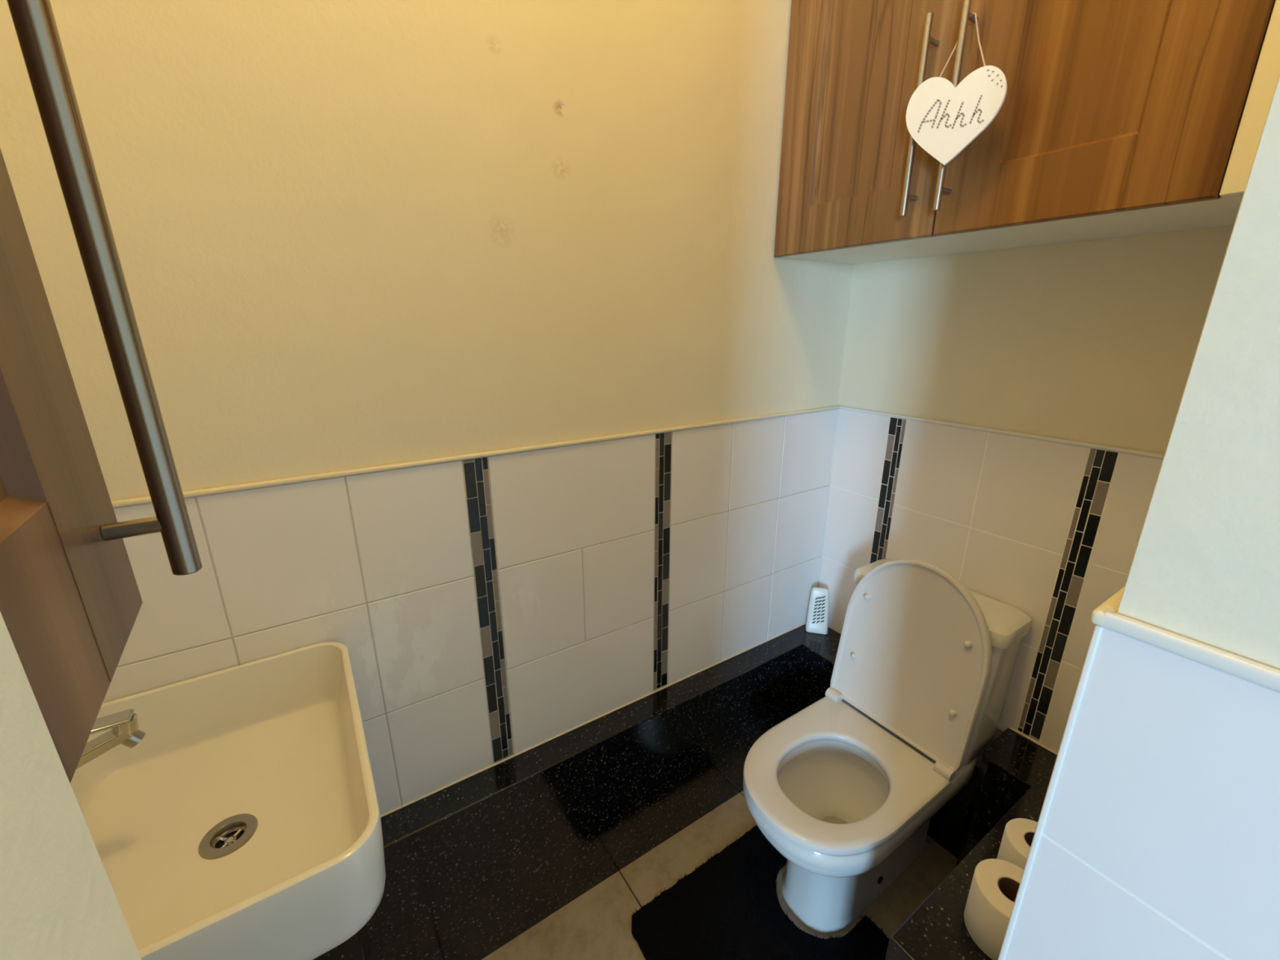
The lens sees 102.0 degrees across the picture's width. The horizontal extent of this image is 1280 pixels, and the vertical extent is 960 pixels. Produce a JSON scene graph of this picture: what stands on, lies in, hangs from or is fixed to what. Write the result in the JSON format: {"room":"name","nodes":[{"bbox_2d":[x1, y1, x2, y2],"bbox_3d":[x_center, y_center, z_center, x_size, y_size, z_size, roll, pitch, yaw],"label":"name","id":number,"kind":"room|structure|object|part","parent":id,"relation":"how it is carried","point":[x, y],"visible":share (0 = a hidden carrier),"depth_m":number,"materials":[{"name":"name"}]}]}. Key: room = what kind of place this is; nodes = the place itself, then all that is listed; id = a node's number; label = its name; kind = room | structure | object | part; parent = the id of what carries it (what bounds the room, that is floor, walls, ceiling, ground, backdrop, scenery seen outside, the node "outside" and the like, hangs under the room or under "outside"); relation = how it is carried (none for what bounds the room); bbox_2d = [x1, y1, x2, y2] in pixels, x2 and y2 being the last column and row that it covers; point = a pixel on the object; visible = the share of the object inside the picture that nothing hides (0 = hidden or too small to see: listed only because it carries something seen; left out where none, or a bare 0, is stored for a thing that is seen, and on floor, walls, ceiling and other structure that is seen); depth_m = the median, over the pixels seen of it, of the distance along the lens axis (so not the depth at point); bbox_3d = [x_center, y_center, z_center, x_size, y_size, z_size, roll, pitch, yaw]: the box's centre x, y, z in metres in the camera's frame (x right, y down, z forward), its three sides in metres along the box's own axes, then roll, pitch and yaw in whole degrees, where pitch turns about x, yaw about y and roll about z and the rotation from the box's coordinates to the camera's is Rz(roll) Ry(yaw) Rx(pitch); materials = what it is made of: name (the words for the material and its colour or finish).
{"room":"bathroom","nodes":[
{"label":"bathroom","id":0,"kind":"room"},
{"bbox_2d":[0,611,141,959],"bbox_3d":[-0.238,0.082,-0.068,0.410,3.000,0.115,-11,20,-32],"label":"wall","id":1,"kind":"structure","parent":0,"point":[59,901],"depth_m":0.08,"materials":[{"name":"beige paint"}]},
{"bbox_2d":[0,0,853,815],"bbox_3d":[-0.187,-0.273,1.105,2.040,3.000,0.111,-11,20,-32],"label":"wall","id":2,"kind":"structure","parent":0,"point":[348,234],"depth_m":0.96,"materials":[{"name":"beige paint"}]},
{"bbox_2d":[313,923,372,959],"bbox_3d":[-0.635,0.637,0.740,0.412,0.270,0.423,-11,20,-32],"label":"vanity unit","id":3,"kind":"object","parent":2,"relation":"attached to","point":[357,947],"visible":0.02,"depth_m":0.66,"materials":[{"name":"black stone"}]},
{"bbox_2d":[70,641,386,959],"bbox_3d":[-0.574,0.440,0.689,0.380,0.137,0.477,-11,20,-32],"label":"basin","id":4,"kind":"object","parent":3,"relation":"in","point":[244,821],"visible":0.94,"depth_m":0.73,"materials":[{"name":"white ceramic"}]},
{"bbox_2d":[75,708,145,768],"bbox_3d":[-0.702,0.412,0.614,0.207,0.234,0.048,-11,20,-32],"label":"mixer tap","id":5,"kind":"object","parent":4,"relation":"on","point":[124,725],"visible":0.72,"depth_m":0.62,"materials":[{"name":"silver metal"}]},
{"bbox_3d":[-0.696,0.348,0.599,0.177,0.075,0.026,-11,20,-32],"label":"spout","id":6,"kind":"part","parent":5,"relation":"part of","materials":[{"name":"silver metal"}]},
{"bbox_3d":[-0.699,0.303,0.584,0.188,0.008,0.029,-11,20,-32],"label":"lever","id":7,"kind":"part","parent":5,"relation":"part of","materials":[{"name":"silver metal"}]},
{"bbox_2d":[111,405,839,507],"bbox_3d":[-0.156,-0.079,1.119,1.844,0.008,0.013,-11,20,-32],"label":"trim","id":8,"kind":"structure","parent":2,"relation":"attached to","point":[144,500],"depth_m":0.97,"materials":[{"name":"beige"}]},
{"bbox_2d":[380,622,805,817],"bbox_3d":[-0.157,0.632,1.330,1.834,0.004,0.004,-11,20,-32],"label":"trim","id":9,"kind":"structure","parent":2,"relation":"attached to","point":[701,670],"depth_m":1.31,"materials":[{"name":"beige"}]},
{"bbox_2d":[817,408,839,587],"bbox_3d":[0.612,0.134,1.706,0.003,0.740,0.003,-11,20,-32],"label":"trim","id":10,"kind":"structure","parent":2,"relation":"attached to","point":[837,409],"depth_m":1.68,"materials":[{"name":"white"}]},
{"bbox_2d":[481,791,957,959],"bbox_3d":[-0.886,2.220,-2.122,7.389,0.100,5.700,-11,20,-32],"label":"floor","id":11,"kind":"structure","parent":0,"point":[596,925],"depth_m":1.38,"materials":[{"name":"brown tile"}]},
{"bbox_2d":[366,624,1057,959],"bbox_3d":[0.086,0.964,1.046,1.838,0.466,0.885,-11,20,-32],"label":"granite ledge","id":12,"kind":"object","parent":11,"relation":"on","point":[477,862],"visible":0.56,"depth_m":1.27,"materials":[{"name":"black stone"}]},
{"bbox_2d":[805,586,829,634],"bbox_3d":[0.595,0.435,1.725,0.070,0.153,0.040,4,17,14],"label":"air freshener","id":13,"kind":"object","parent":12,"relation":"on","point":[817,618],"visible":1,"depth_m":1.72,"materials":[{"name":"white plastic"}]},
{"bbox_2d":[964,858,1023,959],"bbox_3d":[0.612,0.721,0.864,0.108,0.104,0.108,-11,20,-32],"label":"toilet roll","id":14,"kind":"object","parent":12,"relation":"on","point":[995,883],"visible":0.52,"depth_m":0.86,"materials":[{"name":"beige paper"}]},
{"bbox_2d":[996,817,1037,869],"bbox_3d":[0.713,0.698,0.941,0.100,0.104,0.100,-11,20,-32],"label":"toilet roll","id":15,"kind":"object","parent":12,"relation":"on","point":[1019,833],"visible":0.3,"depth_m":0.94,"materials":[{"name":"beige paper"}]},
{"bbox_2d":[631,825,888,959],"bbox_3d":[0.320,1.134,1.248,0.535,0.020,0.529,-11,20,-32],"label":"bath mat","id":16,"kind":"object","parent":11,"relation":"on","point":[728,908],"visible":0.96,"depth_m":1.31,"materials":[{"name":"black fabric"}]},
{"bbox_2d":[742,559,1031,933],"bbox_3d":[0.552,0.659,1.315,0.676,0.893,0.398,-11,20,-32],"label":"toilet","id":17,"kind":"object","parent":11,"relation":"on","point":[848,788],"visible":1,"depth_m":1.29,"materials":[{"name":"white ceramic"}]},
{"bbox_3d":[0.461,0.706,1.251,0.443,0.022,0.353,-11,20,-32],"label":"seat","id":18,"kind":"part","parent":17,"relation":"part of","materials":[{"name":"white plastic"}]},
{"bbox_3d":[0.684,0.429,1.320,0.091,0.455,0.360,-11,20,-32],"label":"lid","id":19,"kind":"part","parent":17,"relation":"part of","materials":[{"name":"white plastic"}]},
{"bbox_3d":[0.772,0.308,1.359,0.149,0.044,0.398,-11,20,-32],"label":"cistern lid","id":20,"kind":"part","parent":17,"relation":"part of","materials":[{"name":"white ceramic"}]},
{"bbox_2d":[818,225,1233,768],"bbox_3d":[1.259,-0.149,0.696,0.111,3.000,2.208,-11,20,-32],"label":"wall","id":21,"kind":"structure","parent":0,"point":[1095,341],"depth_m":1.22,"materials":[{"name":"beige paint"}]},
{"bbox_2d":[839,405,1164,458],"bbox_3d":[0.858,-0.117,1.244,0.012,0.008,0.881,-11,20,-32],"label":"trim","id":22,"kind":"structure","parent":21,"relation":"attached to","point":[1160,455],"depth_m":1.20,"materials":[{"name":"white"}]},
{"bbox_2d":[773,0,1279,264],"bbox_3d":[0.705,-0.835,0.924,0.374,0.741,0.898,-11,20,-32],"label":"upper cabinet","id":23,"kind":"object","parent":21,"relation":"attached to","point":[1115,118],"visible":0.94,"depth_m":0.86,"materials":[{"name":"brown wood"}]},
{"bbox_3d":[0.455,-0.871,1.051,0.019,0.737,0.400,-11,20,-32],"label":"door","id":24,"kind":"part","parent":23,"relation":"part of","materials":[{"name":"brown wood"}]},
{"bbox_3d":[0.517,-0.662,0.958,0.041,0.320,0.012,-11,20,-32],"label":"handle","id":25,"kind":"part","parent":23,"relation":"part of","materials":[{"name":"silver metal"}]},
{"bbox_3d":[0.552,-0.652,0.905,0.041,0.330,0.012,-11,20,-32],"label":"handle","id":26,"kind":"part","parent":23,"relation":"part of","materials":[{"name":"silver metal"}]},
{"bbox_2d":[906,13,1007,165],"bbox_3d":[0.546,-0.664,0.880,0.048,0.235,0.165,-11,20,-32],"label":"heart","id":27,"kind":"object","parent":23,"relation":"hanging from","point":[943,118],"visible":1,"depth_m":0.88,"materials":[{"name":"white wood"}]},
{"bbox_3d":[0.670,-0.776,0.738,0.019,0.737,0.378,-11,20,-32],"label":"door","id":28,"kind":"part","parent":23,"relation":"part of","materials":[{"name":"brown wood"}]},
{"bbox_3d":[0.806,-0.718,0.539,0.020,0.740,0.114,-11,20,-32],"label":"filler panel","id":29,"kind":"part","parent":23,"relation":"part of","materials":[{"name":"white"}]},
{"bbox_2d":[1009,727,1057,755],"bbox_3d":[1.020,0.667,1.216,0.004,0.004,0.270,-11,20,-32],"label":"trim","id":30,"kind":"structure","parent":21,"relation":"attached to","point":[1011,728],"depth_m":1.28,"materials":[{"name":"beige"}]},
{"bbox_2d":[1004,74,1279,959],"bbox_3d":[1.113,0.034,0.093,0.841,3.000,1.314,-11,20,-32],"label":"wall","id":31,"kind":"structure","parent":0,"point":[1160,839],"depth_m":0.41,"materials":[{"name":"beige paint"}]},
{"bbox_2d":[997,625,1102,959],"bbox_3d":[0.403,0.704,0.629,0.006,1.205,0.006,-11,20,-32],"label":"trim","id":32,"kind":"structure","parent":31,"relation":"attached to","point":[1096,634],"depth_m":0.50,"materials":[{"name":"white"}]},
{"bbox_2d":[1090,586,1124,626],"bbox_3d":[0.749,0.055,0.670,0.835,0.014,0.014,-11,20,-32],"label":"trim","id":33,"kind":"structure","parent":31,"relation":"attached to","point":[1112,604],"depth_m":0.46,"materials":[{"name":"beige"}]},
{"bbox_2d":[1102,610,1279,693],"bbox_3d":[0.764,0.280,-0.072,0.011,0.015,1.314,-11,20,-32],"label":"trim","id":34,"kind":"structure","parent":31,"relation":"attached to","point":[1258,673],"depth_m":0.40,"materials":[{"name":"white"}]},
{"bbox_3d":[-0.696,0.015,0.156,0.100,3.000,1.008,-11,20,-32],"label":"wall","id":35,"kind":"structure","parent":0,"visible":0},
{"bbox_2d":[0,0,202,782],"bbox_3d":[-0.358,-0.299,-0.007,0.387,0.905,0.274,-11,20,-32],"label":"upper cabinet","id":36,"kind":"object","parent":35,"relation":"attached to","point":[71,602],"visible":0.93,"depth_m":0.23,"materials":[{"name":"brown"}]},
{"bbox_3d":[-0.231,-0.323,0.073,0.020,0.905,0.273,-12,20,-34],"label":"door","id":37,"kind":"part","parent":36,"relation":"part of","materials":[{"name":"brown wood"}]}
]}

